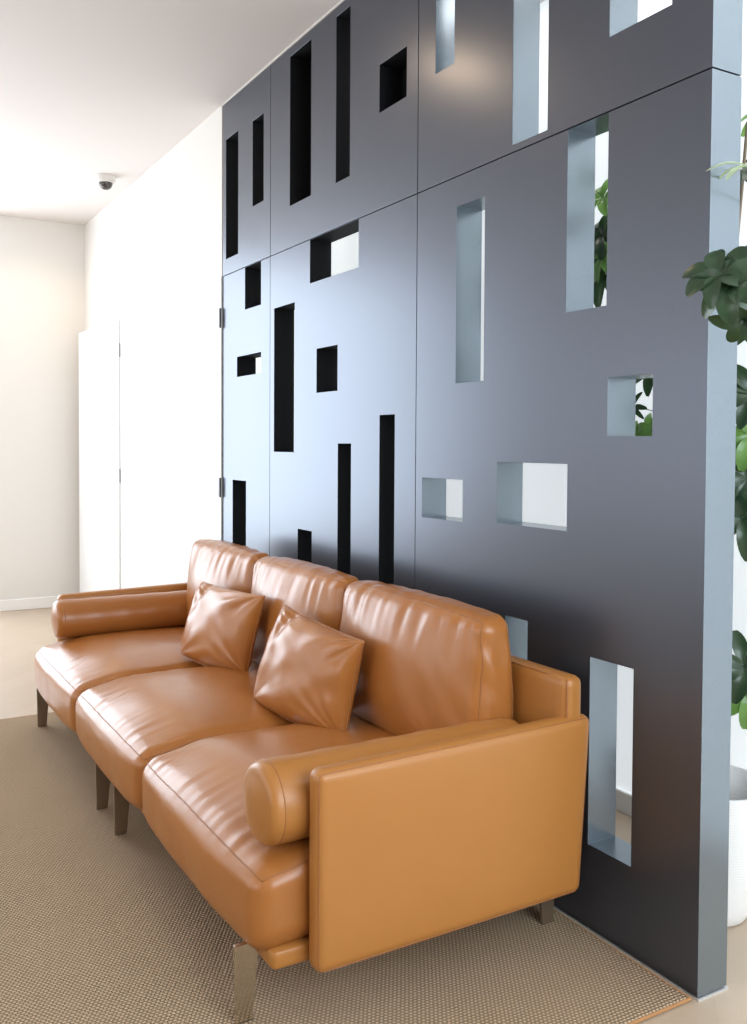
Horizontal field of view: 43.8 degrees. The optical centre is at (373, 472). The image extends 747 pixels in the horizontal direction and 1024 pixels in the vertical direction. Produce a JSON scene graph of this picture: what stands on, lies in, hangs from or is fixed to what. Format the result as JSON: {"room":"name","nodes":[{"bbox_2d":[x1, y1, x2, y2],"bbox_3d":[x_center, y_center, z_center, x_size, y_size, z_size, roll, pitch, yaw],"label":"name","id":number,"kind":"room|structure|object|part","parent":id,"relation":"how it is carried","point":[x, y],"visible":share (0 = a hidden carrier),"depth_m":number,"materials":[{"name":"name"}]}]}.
{"room":"lobby","nodes":[
{"label":"lobby","id":0,"kind":"room"},
{"bbox_2d":[0,215,84,599],"bbox_3d":[-4.238,-0.419,6.141,6.060,2.951,0.100,-1,2,-30],"label":"wall","id":1,"kind":"structure","parent":0,"point":[42,285],"depth_m":7.07,"materials":[{"name":"white paint"}]},
{"bbox_2d":[0,596,57,611],"bbox_3d":[-4.503,1.018,5.969,5.199,0.085,0.014,-1,2,-30],"label":"baseboard","id":2,"kind":"structure","parent":1,"relation":"attached to","point":[38,602],"depth_m":7.05,"materials":[{"name":"white wood"}]},
{"bbox_2d":[84,106,223,537],"bbox_3d":[-1.463,-0.399,5.980,0.100,2.951,2.962,-1,2,-30],"label":"wall","id":3,"kind":"structure","parent":0,"point":[159,240],"depth_m":5.44,"materials":[{"name":"white paint"}]},
{"bbox_2d":[79,320,120,591],"bbox_3d":[-1.982,-0.003,6.702,0.016,2.090,0.938,-1,2,-34],"label":"door","id":4,"kind":"structure","parent":3,"relation":"in","point":[99,347],"depth_m":6.66,"materials":[{"name":"white paint"}]},
{"bbox_2d":[120,277,221,588],"bbox_3d":[-1.244,0.038,5.494,0.016,2.092,1.908,-1,2,-30],"label":"door","id":5,"kind":"structure","parent":3,"relation":"in","point":[171,349],"depth_m":5.38,"materials":[{"name":"white paint"}]},
{"bbox_2d":[222,0,344,105],"bbox_3d":[0.044,-1.786,3.347,0.104,0.004,3.000,-1,2,-30],"label":"trim","id":6,"kind":"structure","parent":3,"relation":"attached to","point":[340,2],"depth_m":3.96,"materials":[{"name":"white paint"}]},
{"bbox_2d":[0,0,544,224],"bbox_3d":[-2.031,-1.820,2.302,6.060,0.100,8.874,-1,2,-30],"label":"ceiling","id":7,"kind":"structure","parent":0,"point":[89,88],"depth_m":4.31,"materials":[{"name":"white paint"}]},
{"bbox_2d":[96,173,115,189],"bbox_3d":[-1.692,-1.831,5.867,0.124,0.085,0.124,-1,2,-30],"label":"security camera","id":8,"kind":"object","parent":7,"relation":"attached to","point":[106,181],"visible":1,"depth_m":5.83,"materials":[{"name":"white plastic"}]},
{"bbox_2d":[0,608,746,1023],"bbox_3d":[-2.048,1.230,2.392,6.060,0.100,8.874,-1,2,-30],"label":"floor","id":9,"kind":"structure","parent":0,"point":[23,633],"depth_m":4.38,"materials":[{"name":"brown wood"}]},
{"bbox_2d":[0,712,691,1023],"bbox_3d":[-1.590,1.173,2.521,3.593,0.009,3.031,-1,2,-30],"label":"woven rug","id":10,"kind":"object","parent":9,"relation":"on","point":[98,926],"visible":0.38,"depth_m":2.27,"materials":[{"name":"carpet"}]},
{"bbox_2d":[34,539,588,1023],"bbox_3d":[-0.520,0.741,3.267,0.898,0.820,2.727,-1,2,-30],"label":"sofa","id":11,"kind":"object","parent":10,"relation":"on","point":[451,797],"visible":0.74,"depth_m":2.29,"materials":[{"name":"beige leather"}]},
{"bbox_3d":[-1.398,1.034,4.146,0.204,0.173,0.011,-1,2,-30],"label":"leg","id":12,"kind":"part","parent":11,"relation":"part of","materials":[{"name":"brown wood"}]},
{"bbox_3d":[-0.863,1.064,3.222,0.204,0.173,0.011,-1,2,-30],"label":"leg","id":13,"kind":"part","parent":11,"relation":"part of","materials":[{"name":"gold metal"}]},
{"bbox_3d":[-0.742,1.071,3.014,0.204,0.173,0.011,-1,2,-30],"label":"leg","id":14,"kind":"part","parent":11,"relation":"part of","materials":[{"name":"gold metal"}]},
{"bbox_3d":[-1.101,0.756,4.393,0.762,0.448,0.062,-1,2,-30],"label":"armrest","id":15,"kind":"part","parent":11,"relation":"part of","materials":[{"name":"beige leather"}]},
{"bbox_2d":[34,627,251,732],"bbox_3d":[-0.969,0.839,3.964,0.815,0.274,0.811,-1,2,-30],"label":"seat cushion","id":16,"kind":"object","parent":11,"relation":"on","point":[82,659],"depth_m":3.74,"materials":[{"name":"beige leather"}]},
{"bbox_2d":[75,662,292,809],"bbox_3d":[-0.553,0.863,3.247,0.815,0.272,0.843,-1,2,-30],"label":"seat cushion","id":17,"kind":"object","parent":11,"relation":"on","point":[123,723],"depth_m":3.00,"materials":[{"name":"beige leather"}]},
{"bbox_2d":[181,581,264,670],"bbox_3d":[-0.610,0.593,3.584,0.164,0.313,0.603,-1,2,-34],"label":"throw pillow","id":18,"kind":"object","parent":11,"relation":"on","point":[222,624],"visible":0.95,"depth_m":3.46,"materials":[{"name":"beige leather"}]},
{"bbox_3d":[-0.197,1.010,2.715,0.790,0.044,1.301,-1,2,-30],"label":"frame","id":19,"kind":"part","parent":11,"relation":"part of","materials":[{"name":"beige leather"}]},
{"bbox_2d":[186,539,268,616],"bbox_3d":[-0.651,0.527,4.034,0.181,0.439,0.778,-1,2,-30],"label":"cushion","id":20,"kind":"object","parent":11,"relation":"on","point":[224,564],"depth_m":3.93,"materials":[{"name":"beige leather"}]},
{"bbox_3d":[-0.213,1.103,2.050,0.204,0.173,0.011,-1,2,-30],"label":"leg","id":21,"kind":"part","parent":11,"relation":"part of","materials":[{"name":"gold metal"}]},
{"bbox_2d":[142,715,395,950],"bbox_3d":[-0.123,0.887,2.505,0.816,0.274,0.869,-1,2,-30],"label":"seat cushion","id":22,"kind":"object","parent":11,"relation":"on","point":[253,874],"depth_m":2.22,"materials":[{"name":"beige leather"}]},
{"bbox_2d":[251,556,358,664],"bbox_3d":[-0.275,0.549,3.384,0.181,0.438,0.776,-1,2,-30],"label":"cushion","id":23,"kind":"object","parent":11,"relation":"on","point":[316,591],"depth_m":3.30,"materials":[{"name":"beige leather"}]},
{"bbox_2d":[254,604,364,729],"bbox_3d":[-0.214,0.621,2.907,0.164,0.329,0.533,-1,2,-34],"label":"throw pillow","id":24,"kind":"object","parent":11,"relation":"on","point":[308,673],"visible":0.94,"depth_m":2.81,"materials":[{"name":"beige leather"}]},
{"bbox_2d":[340,580,511,735],"bbox_3d":[0.105,0.570,2.728,0.181,0.438,0.793,-1,2,-30],"label":"cushion","id":25,"kind":"object","parent":11,"relation":"on","point":[429,661],"depth_m":2.55,"materials":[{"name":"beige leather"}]},
{"bbox_3d":[0.201,0.830,2.147,0.762,0.448,0.062,-1,2,-30],"label":"armrest","id":26,"kind":"part","parent":11,"relation":"part of","materials":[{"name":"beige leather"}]},
{"bbox_3d":[-0.184,0.728,3.471,0.062,0.524,2.710,-1,2,-30],"label":"backrest","id":27,"kind":"part","parent":11,"relation":"part of","materials":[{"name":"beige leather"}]},
{"bbox_3d":[0.388,1.096,2.398,0.204,0.173,0.011,-1,2,-30],"label":"leg","id":28,"kind":"part","parent":11,"relation":"part of","materials":[{"name":"gold metal"}]},
{"bbox_2d":[554,905,727,1001],"bbox_3d":[0.030,1.157,3.434,0.100,0.006,3.003,-1,2,-30],"label":"trim","id":29,"kind":"structure","parent":9,"relation":"on","point":[724,988],"depth_m":2.24,"materials":[{"name":"silver metal"}]},
{"bbox_2d":[222,257,269,555],"bbox_3d":[-0.571,0.073,4.447,0.098,2.089,0.586,-1,2,-30],"label":"screen panel","id":30,"kind":"object","parent":29,"relation":"on","point":[246,291],"visible":0.56,"depth_m":4.41,"materials":[{"name":"black metal"}]},
{"bbox_2d":[223,65,270,275],"bbox_3d":[-0.563,-1.396,4.404,0.098,0.842,0.586,-1,2,-30],"label":"screen panel","id":31,"kind":"object","parent":30,"relation":"on","point":[247,116],"visible":0.78,"depth_m":4.36,"materials":[{"name":"black metal"}]},
{"bbox_2d":[270,194,417,588],"bbox_3d":[-0.120,0.099,3.669,0.098,2.089,1.206,-1,2,-30],"label":"screen panel","id":32,"kind":"object","parent":29,"relation":"on","point":[343,451],"visible":0.67,"depth_m":3.53,"materials":[{"name":"black metal"}]},
{"bbox_2d":[271,0,418,255],"bbox_3d":[-0.112,-1.370,3.625,0.098,0.842,1.206,-1,2,-30],"label":"screen panel","id":33,"kind":"object","parent":32,"relation":"on","point":[345,95],"visible":0.9,"depth_m":3.59,"materials":[{"name":"black metal"}]},
{"bbox_2d":[415,68,741,996],"bbox_3d":[0.484,0.133,2.625,0.098,2.089,1.200,-1,2,-30],"label":"screen panel","id":34,"kind":"object","parent":29,"relation":"on","point":[638,577],"visible":0.91,"depth_m":2.33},
{"bbox_2d":[418,0,742,192],"bbox_3d":[0.493,-1.336,2.581,0.098,0.842,1.200,-1,2,-30],"label":"screen panel","id":35,"kind":"object","parent":34,"relation":"on","point":[478,107],"visible":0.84,"depth_m":2.66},
{"bbox_2d":[594,114,746,926],"bbox_3d":[0.884,0.122,2.453,0.474,2.141,1.070,0,2,-2],"label":"potted plant","id":36,"kind":"object","parent":9,"relation":"on","point":[722,280],"visible":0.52,"depth_m":2.36,"materials":[{"name":"green plant"}]},
{"bbox_3d":[0.912,1.012,2.525,0.320,0.359,0.320,-1,2,-30],"label":"pot","id":37,"kind":"part","parent":36,"relation":"part of","materials":[{"name":"white ceramic"}]},
{"bbox_3d":[0.936,0.031,2.461,0.037,1.876,0.101,-1,2,-30],"label":"stem","id":38,"kind":"part","parent":36,"relation":"part of","materials":[{"name":"green"}]},
{"bbox_2d":[256,0,746,793],"bbox_3d":[0.539,-0.325,3.840,0.100,2.951,8.674,-1,2,-30],"label":"wall","id":39,"kind":"structure","parent":0,"point":[544,484],"depth_m":3.27,"materials":[{"name":"white paint"}]},
{"bbox_2d":[616,787,631,816],"bbox_3d":[1.227,1.155,2.568,0.014,0.075,5.700,-1,2,-30],"label":"baseboard","id":40,"kind":"structure","parent":39,"relation":"attached to","point":[623,798],"depth_m":3.19,"materials":[{"name":"white"}]}
]}

